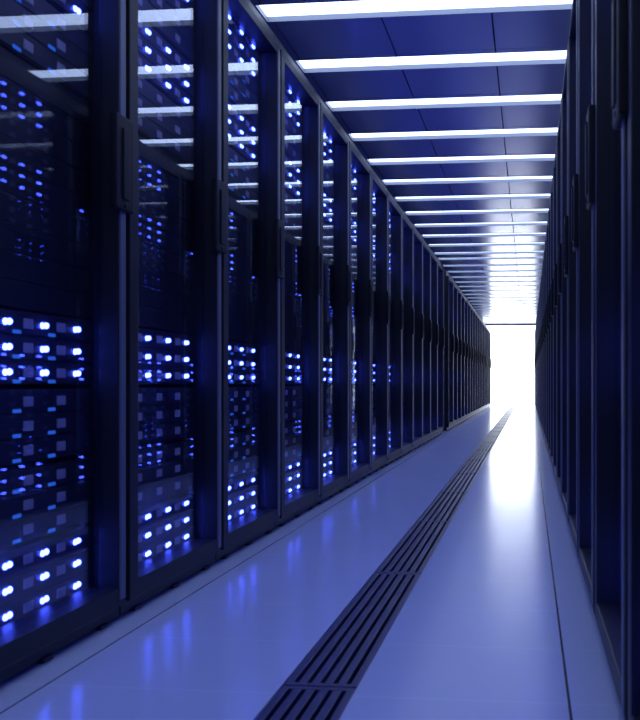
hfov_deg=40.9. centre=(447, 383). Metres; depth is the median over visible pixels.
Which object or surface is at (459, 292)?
rack
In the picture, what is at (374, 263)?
server
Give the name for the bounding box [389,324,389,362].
panel
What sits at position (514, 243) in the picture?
ceiling light
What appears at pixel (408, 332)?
rack
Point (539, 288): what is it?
rack
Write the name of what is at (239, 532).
rack
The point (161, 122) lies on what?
server
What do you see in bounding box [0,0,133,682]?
rack
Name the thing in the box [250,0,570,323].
ceiling
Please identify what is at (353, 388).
server
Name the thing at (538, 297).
rack
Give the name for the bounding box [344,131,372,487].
rack
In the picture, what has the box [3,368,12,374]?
indicator light
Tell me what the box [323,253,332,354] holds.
panel
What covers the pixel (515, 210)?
diffuser
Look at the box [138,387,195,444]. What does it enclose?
server
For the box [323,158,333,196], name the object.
server
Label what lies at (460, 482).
floor vent
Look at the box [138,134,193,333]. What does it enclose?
panel
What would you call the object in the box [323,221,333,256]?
server
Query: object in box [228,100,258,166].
server
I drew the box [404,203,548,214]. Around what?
ceiling light
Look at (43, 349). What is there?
indicator light
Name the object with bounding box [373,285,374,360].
panel
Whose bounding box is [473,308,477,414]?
rack
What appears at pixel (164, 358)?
server
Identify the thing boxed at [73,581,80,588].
indicator light
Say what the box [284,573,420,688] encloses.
floor vent
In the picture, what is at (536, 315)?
rack
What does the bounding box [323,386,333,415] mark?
server
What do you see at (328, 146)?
server
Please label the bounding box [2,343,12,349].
indicator light
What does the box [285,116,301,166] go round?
server
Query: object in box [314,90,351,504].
rack
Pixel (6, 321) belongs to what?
indicator light
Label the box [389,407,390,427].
server
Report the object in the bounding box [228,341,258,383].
server
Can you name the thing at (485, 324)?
trim
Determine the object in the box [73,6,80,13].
indicator light
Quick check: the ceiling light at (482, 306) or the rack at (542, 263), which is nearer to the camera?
the rack at (542, 263)
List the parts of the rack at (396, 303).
door, edge trim, handle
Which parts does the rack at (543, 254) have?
door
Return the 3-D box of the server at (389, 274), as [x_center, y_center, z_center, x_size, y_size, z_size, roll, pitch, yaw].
[-0.901,-0.907,7.328,0.704,0.184,0.710,0,0,5]
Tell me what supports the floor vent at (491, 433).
in the floor
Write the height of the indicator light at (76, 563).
0.018 m
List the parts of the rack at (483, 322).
door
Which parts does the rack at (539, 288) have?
edge trim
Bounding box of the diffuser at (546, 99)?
[328,94,561,106]
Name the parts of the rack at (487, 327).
door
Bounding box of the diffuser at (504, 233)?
[451,233,539,234]
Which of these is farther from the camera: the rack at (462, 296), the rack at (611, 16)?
the rack at (462, 296)
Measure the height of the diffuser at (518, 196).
0.007 m
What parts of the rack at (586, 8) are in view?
handle, edge trim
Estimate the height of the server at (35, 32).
0.184 m
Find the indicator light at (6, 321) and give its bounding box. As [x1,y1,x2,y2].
[3,318,12,324]
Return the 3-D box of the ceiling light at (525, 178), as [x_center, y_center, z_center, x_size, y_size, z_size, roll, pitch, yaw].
[0.527,-1.883,7.604,2.263,0.066,0.198,0,0,5]
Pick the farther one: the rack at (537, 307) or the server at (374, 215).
the rack at (537, 307)
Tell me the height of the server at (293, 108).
0.184 m
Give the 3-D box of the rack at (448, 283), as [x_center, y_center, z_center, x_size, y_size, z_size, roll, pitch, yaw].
[-0.466,-0.480,12.560,1.071,2.320,0.748,0,0,5]
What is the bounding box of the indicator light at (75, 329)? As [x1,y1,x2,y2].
[73,327,80,332]
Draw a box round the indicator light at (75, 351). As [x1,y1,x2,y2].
[73,349,80,354]
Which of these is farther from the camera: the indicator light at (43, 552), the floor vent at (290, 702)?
the indicator light at (43, 552)
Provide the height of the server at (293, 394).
0.184 m
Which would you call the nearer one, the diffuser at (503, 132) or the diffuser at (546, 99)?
the diffuser at (546, 99)
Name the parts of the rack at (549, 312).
handle, door, edge trim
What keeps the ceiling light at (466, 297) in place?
attached to the ceiling
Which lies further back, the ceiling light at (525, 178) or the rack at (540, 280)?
the rack at (540, 280)
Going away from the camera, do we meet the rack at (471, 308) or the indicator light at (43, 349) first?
the indicator light at (43, 349)
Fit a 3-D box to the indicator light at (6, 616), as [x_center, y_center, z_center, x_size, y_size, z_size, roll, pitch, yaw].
[-1.058,0.559,2.022,0.007,0.018,0.036,0,0,5]
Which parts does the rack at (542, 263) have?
door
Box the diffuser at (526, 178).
[384,176,551,181]
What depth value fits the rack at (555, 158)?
5.92 m
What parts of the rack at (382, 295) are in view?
door, edge trim, handle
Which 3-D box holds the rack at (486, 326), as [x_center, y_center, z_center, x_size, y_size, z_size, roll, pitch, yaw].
[0.610,-0.480,23.759,1.071,2.320,0.748,0,0,5]
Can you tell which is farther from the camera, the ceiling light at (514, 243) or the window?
the window
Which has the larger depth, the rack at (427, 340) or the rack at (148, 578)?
the rack at (427, 340)
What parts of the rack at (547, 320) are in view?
handle, door, edge trim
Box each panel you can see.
[0,46,90,318]
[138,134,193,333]
[228,192,257,343]
[285,228,300,349]
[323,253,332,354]
[351,271,355,357]
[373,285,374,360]
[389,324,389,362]
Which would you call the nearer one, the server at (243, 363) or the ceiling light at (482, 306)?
the server at (243, 363)
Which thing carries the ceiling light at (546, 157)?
attached to the ceiling
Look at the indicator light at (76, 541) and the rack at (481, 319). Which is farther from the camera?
the rack at (481, 319)
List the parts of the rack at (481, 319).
door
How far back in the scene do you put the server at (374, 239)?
6.84 m
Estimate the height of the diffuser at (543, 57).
0.007 m
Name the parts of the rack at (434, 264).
door, handle, edge trim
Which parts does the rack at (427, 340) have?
door, handle, edge trim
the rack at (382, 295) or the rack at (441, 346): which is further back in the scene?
the rack at (441, 346)
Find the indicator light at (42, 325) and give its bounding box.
[40,323,48,328]
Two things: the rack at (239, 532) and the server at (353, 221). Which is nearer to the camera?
the rack at (239, 532)
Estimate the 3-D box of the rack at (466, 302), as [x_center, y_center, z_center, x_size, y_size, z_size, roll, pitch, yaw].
[-0.179,-0.480,15.546,1.071,2.320,0.748,0,0,5]
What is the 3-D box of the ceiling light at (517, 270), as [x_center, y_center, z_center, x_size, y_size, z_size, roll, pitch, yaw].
[1.117,-1.883,13.740,2.263,0.066,0.198,0,0,5]
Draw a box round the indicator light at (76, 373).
[73,370,80,376]
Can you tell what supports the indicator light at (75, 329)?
attached to the server at (36, 348)
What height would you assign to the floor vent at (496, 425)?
0.099 m
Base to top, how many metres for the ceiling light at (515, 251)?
0.066 m
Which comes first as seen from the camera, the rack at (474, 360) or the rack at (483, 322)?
the rack at (474, 360)
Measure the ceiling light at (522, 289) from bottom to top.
0.066 m
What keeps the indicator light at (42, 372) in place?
attached to the server at (36, 348)
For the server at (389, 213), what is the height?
0.184 m
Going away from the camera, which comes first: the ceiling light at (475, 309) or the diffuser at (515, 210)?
the diffuser at (515, 210)
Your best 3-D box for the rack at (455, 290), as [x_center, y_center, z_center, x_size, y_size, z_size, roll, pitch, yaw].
[-0.394,-0.480,13.307,1.071,2.320,0.748,0,0,5]
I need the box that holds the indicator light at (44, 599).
[40,595,48,603]
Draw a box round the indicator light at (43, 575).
[40,572,48,579]
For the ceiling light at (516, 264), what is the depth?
13.16 m
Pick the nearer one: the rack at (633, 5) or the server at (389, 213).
the rack at (633, 5)
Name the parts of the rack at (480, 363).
door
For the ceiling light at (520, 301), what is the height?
0.066 m
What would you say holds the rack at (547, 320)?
on the floor
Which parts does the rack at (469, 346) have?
door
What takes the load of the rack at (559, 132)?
on the floor
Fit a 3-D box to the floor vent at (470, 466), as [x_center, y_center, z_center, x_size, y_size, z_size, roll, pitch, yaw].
[0.202,0.730,7.000,0.168,0.099,1.134,0,0,5]
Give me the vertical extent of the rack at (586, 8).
2.320 m
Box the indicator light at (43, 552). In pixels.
[40,549,48,556]
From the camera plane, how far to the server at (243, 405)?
3.69 m
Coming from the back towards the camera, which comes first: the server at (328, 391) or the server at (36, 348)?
the server at (328, 391)
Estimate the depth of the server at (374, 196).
6.84 m
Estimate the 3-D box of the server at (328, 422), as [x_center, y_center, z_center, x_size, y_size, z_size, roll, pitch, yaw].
[-1.117,0.302,5.088,0.704,0.184,0.710,0,0,5]
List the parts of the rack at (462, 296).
door, edge trim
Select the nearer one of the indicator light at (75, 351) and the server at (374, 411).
the indicator light at (75, 351)
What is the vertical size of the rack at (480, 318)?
2.320 m
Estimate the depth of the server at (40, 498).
2.18 m
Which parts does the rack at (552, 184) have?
handle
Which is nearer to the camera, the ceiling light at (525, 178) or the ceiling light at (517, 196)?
the ceiling light at (525, 178)
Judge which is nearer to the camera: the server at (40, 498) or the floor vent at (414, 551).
the server at (40, 498)
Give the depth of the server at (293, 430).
4.49 m
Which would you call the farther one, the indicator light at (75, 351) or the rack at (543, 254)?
the rack at (543, 254)
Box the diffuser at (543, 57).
[299,51,566,67]
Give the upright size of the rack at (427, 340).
2.320 m
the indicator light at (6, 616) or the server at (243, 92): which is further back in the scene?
the server at (243, 92)
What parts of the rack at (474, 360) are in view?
door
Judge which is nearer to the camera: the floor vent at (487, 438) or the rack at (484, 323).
the floor vent at (487, 438)
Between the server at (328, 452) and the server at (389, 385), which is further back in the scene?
the server at (389, 385)
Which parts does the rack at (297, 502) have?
edge trim, handle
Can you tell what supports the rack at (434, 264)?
on the floor
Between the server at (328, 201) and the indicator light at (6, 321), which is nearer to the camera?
the indicator light at (6, 321)
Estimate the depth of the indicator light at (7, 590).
2.02 m
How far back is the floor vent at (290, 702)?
1.80 m
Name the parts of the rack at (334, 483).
edge trim, handle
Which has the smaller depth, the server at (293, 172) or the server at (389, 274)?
the server at (293, 172)
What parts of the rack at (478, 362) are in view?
door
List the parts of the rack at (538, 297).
edge trim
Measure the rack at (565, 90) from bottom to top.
2.320 m
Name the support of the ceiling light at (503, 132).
attached to the ceiling
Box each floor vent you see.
[255,686,355,719]
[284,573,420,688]
[375,521,449,573]
[418,492,466,521]
[441,473,477,491]
[457,460,484,472]
[467,450,490,459]
[475,442,495,449]
[482,436,498,441]
[487,431,501,435]
[491,427,503,430]
[494,424,505,426]
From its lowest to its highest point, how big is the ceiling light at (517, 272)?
0.066 m
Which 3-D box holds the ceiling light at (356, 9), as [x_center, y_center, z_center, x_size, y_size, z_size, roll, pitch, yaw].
[0.190,-1.883,4.091,2.263,0.066,0.198,0,0,5]
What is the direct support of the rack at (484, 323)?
on the floor
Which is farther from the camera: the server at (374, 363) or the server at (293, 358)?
the server at (374, 363)
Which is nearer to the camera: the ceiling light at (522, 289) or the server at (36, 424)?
the server at (36, 424)
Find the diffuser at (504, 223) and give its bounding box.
[415,222,546,224]
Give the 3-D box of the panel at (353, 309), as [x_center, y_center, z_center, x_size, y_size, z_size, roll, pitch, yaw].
[-0.715,-0.497,5.803,0.022,0.621,0.706,0,0,5]
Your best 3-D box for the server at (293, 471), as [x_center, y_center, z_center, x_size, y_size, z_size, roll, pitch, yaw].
[-1.187,0.498,4.341,0.707,0.184,0.710,0,0,5]
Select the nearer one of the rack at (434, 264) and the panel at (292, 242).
the panel at (292, 242)
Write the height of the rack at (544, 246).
2.320 m
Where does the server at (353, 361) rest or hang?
in the rack at (364, 284)
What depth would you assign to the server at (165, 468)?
2.91 m
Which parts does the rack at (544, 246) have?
handle, door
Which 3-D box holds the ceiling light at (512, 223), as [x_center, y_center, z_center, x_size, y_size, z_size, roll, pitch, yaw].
[0.730,-1.883,9.713,2.263,0.066,0.198,0,0,5]
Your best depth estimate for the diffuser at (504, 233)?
10.51 m
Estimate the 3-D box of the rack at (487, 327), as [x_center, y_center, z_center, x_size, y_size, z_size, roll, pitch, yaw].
[0.682,-0.480,24.505,1.071,2.320,0.748,0,0,5]
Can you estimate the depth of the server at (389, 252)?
7.60 m
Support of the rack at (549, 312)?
on the floor
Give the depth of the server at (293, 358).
4.47 m
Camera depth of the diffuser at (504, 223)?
9.81 m
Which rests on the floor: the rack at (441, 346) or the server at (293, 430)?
the rack at (441, 346)
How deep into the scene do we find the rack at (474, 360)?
18.04 m
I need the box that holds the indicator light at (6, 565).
[2,561,12,569]
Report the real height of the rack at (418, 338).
2.320 m
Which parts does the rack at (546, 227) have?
handle, edge trim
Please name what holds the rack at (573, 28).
on the floor
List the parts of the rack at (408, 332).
door, edge trim, handle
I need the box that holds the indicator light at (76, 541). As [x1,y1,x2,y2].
[73,538,80,544]
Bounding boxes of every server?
[0,0,92,99]
[0,308,92,384]
[0,389,92,466]
[0,457,92,548]
[0,526,92,626]
[45,0,92,32]
[138,0,195,63]
[138,15,195,115]
[138,75,195,166]
[138,328,195,384]
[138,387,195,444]
[138,440,195,505]
[138,492,195,562]
[180,0,195,15]
[228,14,258,85]
[228,53,258,124]
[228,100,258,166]
[228,146,258,207]
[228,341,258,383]
[228,387,258,430]
[228,429,258,477]
[228,472,258,521]
[285,84,301,133]
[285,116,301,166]
[285,154,301,201]
[285,191,301,235]
[285,349,301,383]
[285,386,301,421]
[285,422,301,459]
[285,457,301,495]
[323,132,333,168]
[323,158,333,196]
[323,190,333,226]
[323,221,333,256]
[323,354,333,383]
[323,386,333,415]
[323,417,333,447]
[323,447,333,477]
[351,166,356,193]
[351,189,356,218]
[351,216,356,245]
[351,243,356,271]
[351,358,356,383]
[351,386,356,411]
[351,413,356,438]
[351,440,356,464]
[373,193,375,214]
[373,213,375,236]
[373,237,375,260]
[373,261,375,284]
[373,362,375,383]
[373,386,375,407]
[373,410,375,432]
[373,434,375,454]
[389,213,390,231]
[389,231,390,251]
[389,252,390,272]
[389,274,390,293]
[389,364,390,383]
[389,385,390,405]
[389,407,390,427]
[389,429,390,447]
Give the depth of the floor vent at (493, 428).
12.85 m
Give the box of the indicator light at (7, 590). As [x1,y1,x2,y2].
[3,586,12,594]
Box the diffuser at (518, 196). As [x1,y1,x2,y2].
[396,194,549,198]
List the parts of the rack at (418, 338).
door, handle, edge trim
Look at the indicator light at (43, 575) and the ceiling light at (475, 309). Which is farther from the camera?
the ceiling light at (475, 309)
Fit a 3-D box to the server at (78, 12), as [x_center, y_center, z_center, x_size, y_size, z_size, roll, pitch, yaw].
[-1.402,-1.100,2.102,0.707,0.184,0.710,0,0,5]
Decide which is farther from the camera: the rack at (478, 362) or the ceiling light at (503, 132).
the rack at (478, 362)
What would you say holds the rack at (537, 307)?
on the floor
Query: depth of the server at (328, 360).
5.26 m
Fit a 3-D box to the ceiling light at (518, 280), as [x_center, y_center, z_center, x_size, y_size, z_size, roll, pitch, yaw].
[1.252,-1.883,15.146,2.263,0.066,0.198,0,0,5]
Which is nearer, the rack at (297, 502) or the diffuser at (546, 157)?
the rack at (297, 502)
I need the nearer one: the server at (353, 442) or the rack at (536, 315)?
the server at (353, 442)
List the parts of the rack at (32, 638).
handle, edge trim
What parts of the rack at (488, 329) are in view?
door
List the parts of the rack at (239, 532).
handle, edge trim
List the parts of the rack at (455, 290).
door, edge trim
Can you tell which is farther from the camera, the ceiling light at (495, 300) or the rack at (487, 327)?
the rack at (487, 327)
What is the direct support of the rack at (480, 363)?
on the floor
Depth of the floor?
2.40 m
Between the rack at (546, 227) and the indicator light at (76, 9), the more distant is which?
the rack at (546, 227)
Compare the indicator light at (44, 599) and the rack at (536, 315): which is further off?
the rack at (536, 315)
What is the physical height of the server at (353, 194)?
0.184 m
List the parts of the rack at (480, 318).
door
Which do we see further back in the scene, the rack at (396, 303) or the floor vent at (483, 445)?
the floor vent at (483, 445)
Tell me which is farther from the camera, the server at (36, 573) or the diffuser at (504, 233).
the diffuser at (504, 233)
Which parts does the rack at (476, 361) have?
door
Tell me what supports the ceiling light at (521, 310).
attached to the ceiling
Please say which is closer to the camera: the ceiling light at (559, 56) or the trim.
the ceiling light at (559, 56)
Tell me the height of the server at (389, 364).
0.184 m
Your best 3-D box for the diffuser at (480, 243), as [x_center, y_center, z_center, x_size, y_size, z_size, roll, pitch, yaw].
[0.865,-1.881,11.118,2.253,0.007,0.188,0,0,5]
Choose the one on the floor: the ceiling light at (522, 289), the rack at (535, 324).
the rack at (535, 324)
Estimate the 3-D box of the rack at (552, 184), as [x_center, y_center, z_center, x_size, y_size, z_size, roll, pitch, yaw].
[1.302,-0.480,6.317,1.071,2.320,0.748,0,0,5]
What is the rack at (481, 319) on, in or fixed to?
on the floor
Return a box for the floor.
[0,406,623,719]
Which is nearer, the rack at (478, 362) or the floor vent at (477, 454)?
the floor vent at (477, 454)
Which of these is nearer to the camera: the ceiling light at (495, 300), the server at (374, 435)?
the server at (374, 435)
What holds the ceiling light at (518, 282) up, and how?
attached to the ceiling
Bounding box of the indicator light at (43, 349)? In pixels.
[40,346,48,352]
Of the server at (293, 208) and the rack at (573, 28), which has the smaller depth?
the rack at (573, 28)
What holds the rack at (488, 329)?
on the floor
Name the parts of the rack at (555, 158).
handle, edge trim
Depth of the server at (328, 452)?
5.27 m
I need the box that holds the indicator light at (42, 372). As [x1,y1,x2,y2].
[40,370,48,375]
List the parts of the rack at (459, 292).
door, handle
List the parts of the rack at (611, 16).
handle, edge trim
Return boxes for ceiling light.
[255,0,571,21]
[294,41,566,72]
[325,86,561,111]
[348,120,557,140]
[366,147,554,164]
[381,170,551,184]
[394,188,549,200]
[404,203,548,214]
[413,218,546,226]
[421,228,545,237]
[428,239,544,246]
[434,249,543,254]
[438,257,542,259]
[443,260,541,266]
[447,269,541,272]
[451,272,540,277]
[454,280,539,282]
[458,282,539,286]
[461,289,538,290]
[464,291,538,294]
[466,297,537,297]
[469,300,537,301]
[471,301,537,304]
[475,309,523,309]
[482,306,537,306]
[495,310,536,311]
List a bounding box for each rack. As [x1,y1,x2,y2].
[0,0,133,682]
[119,0,226,614]
[215,0,283,560]
[274,34,322,526]
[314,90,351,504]
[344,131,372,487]
[366,161,389,474]
[384,186,403,465]
[398,205,414,457]
[410,221,423,450]
[419,234,431,445]
[428,246,438,440]
[435,256,444,436]
[443,271,453,430]
[451,278,458,427]
[455,283,461,425]
[459,289,465,422]
[463,294,467,421]
[466,298,470,419]
[468,301,473,417]
[471,305,475,416]
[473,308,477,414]
[476,312,479,413]
[478,315,481,412]
[480,318,482,411]
[481,319,484,410]
[483,322,485,409]
[484,323,487,408]
[486,326,488,407]
[487,327,489,407]
[488,329,490,405]
[535,324,535,407]
[536,315,536,410]
[537,297,538,417]
[537,307,537,414]
[538,288,539,421]
[540,272,541,428]
[540,280,540,425]
[541,263,542,431]
[542,254,543,435]
[543,246,544,438]
[545,227,546,446]
[546,210,548,453]
[548,192,550,460]
[550,166,553,470]
[553,138,556,481]
[557,96,561,498]
[562,36,568,523]
[569,0,577,555]
[578,0,594,614]
[595,0,627,719]
[628,0,639,719]
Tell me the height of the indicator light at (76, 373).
0.018 m
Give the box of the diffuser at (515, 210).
[407,209,548,212]
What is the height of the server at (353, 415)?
0.184 m
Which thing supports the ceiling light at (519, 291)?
attached to the ceiling
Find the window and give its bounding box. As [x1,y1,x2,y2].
[487,326,534,405]
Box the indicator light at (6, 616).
[2,612,12,620]
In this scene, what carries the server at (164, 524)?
in the rack at (148, 578)
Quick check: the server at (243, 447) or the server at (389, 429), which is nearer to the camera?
the server at (243, 447)
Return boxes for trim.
[485,324,534,325]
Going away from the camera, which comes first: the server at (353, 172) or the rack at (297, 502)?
the rack at (297, 502)
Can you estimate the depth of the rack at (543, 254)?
10.42 m
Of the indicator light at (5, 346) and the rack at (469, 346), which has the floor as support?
the rack at (469, 346)
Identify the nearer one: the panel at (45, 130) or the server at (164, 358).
the panel at (45, 130)
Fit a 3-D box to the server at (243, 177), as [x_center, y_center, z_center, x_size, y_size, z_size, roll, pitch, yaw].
[-1.260,-0.907,3.595,0.704,0.184,0.710,0,0,5]
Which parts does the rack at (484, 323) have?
door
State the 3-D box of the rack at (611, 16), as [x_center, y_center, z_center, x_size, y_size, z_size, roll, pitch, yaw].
[0.871,-0.480,1.838,1.071,2.320,0.748,0,0,5]
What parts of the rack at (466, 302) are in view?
door, edge trim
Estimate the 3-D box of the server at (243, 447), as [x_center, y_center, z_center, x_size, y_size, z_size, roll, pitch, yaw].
[-1.260,0.302,3.595,0.704,0.184,0.710,0,0,5]
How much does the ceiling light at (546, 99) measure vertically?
0.066 m
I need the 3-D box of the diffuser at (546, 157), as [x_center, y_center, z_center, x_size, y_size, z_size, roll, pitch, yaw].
[0.460,-1.881,6.902,2.253,0.007,0.188,0,0,5]
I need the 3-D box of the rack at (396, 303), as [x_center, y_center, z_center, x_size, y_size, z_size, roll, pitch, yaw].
[-0.968,-0.480,7.334,1.071,2.320,0.748,0,0,5]
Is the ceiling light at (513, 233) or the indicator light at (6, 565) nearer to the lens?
the indicator light at (6, 565)
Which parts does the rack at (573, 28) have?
handle, edge trim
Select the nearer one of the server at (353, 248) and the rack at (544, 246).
the server at (353, 248)
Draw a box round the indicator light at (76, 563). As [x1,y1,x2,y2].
[73,560,80,566]
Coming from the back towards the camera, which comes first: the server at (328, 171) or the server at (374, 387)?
the server at (374, 387)
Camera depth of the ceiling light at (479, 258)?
12.46 m
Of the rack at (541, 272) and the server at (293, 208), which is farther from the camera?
the rack at (541, 272)
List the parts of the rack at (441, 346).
door, handle, edge trim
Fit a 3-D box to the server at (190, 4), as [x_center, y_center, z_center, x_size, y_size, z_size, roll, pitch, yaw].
[-1.330,-1.475,2.848,0.707,0.184,0.710,0,0,5]
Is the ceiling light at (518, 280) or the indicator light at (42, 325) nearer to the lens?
the indicator light at (42, 325)
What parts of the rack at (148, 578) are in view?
edge trim, handle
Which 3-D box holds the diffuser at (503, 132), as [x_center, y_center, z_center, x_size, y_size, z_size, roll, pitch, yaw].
[0.392,-1.881,6.199,2.253,0.007,0.188,0,0,5]
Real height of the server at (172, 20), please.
0.184 m
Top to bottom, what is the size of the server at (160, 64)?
0.184 m
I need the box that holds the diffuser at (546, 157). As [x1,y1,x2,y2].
[369,154,554,161]
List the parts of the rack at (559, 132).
handle, edge trim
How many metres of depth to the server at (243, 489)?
3.70 m
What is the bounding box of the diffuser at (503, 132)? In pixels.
[351,128,557,137]
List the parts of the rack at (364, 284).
handle, edge trim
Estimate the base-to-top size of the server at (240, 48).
0.184 m
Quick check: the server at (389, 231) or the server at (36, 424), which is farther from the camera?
the server at (389, 231)
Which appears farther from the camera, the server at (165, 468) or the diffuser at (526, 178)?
the diffuser at (526, 178)
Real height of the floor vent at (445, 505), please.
0.099 m
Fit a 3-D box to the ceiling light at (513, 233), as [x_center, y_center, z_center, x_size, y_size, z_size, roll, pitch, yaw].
[0.797,-1.883,10.415,2.263,0.066,0.198,0,0,5]
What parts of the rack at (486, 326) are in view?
door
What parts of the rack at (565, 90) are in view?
handle, edge trim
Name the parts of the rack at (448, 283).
door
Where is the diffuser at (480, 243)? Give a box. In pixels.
[429,243,505,244]
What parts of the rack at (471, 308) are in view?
door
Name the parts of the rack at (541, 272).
door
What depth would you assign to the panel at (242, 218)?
3.70 m

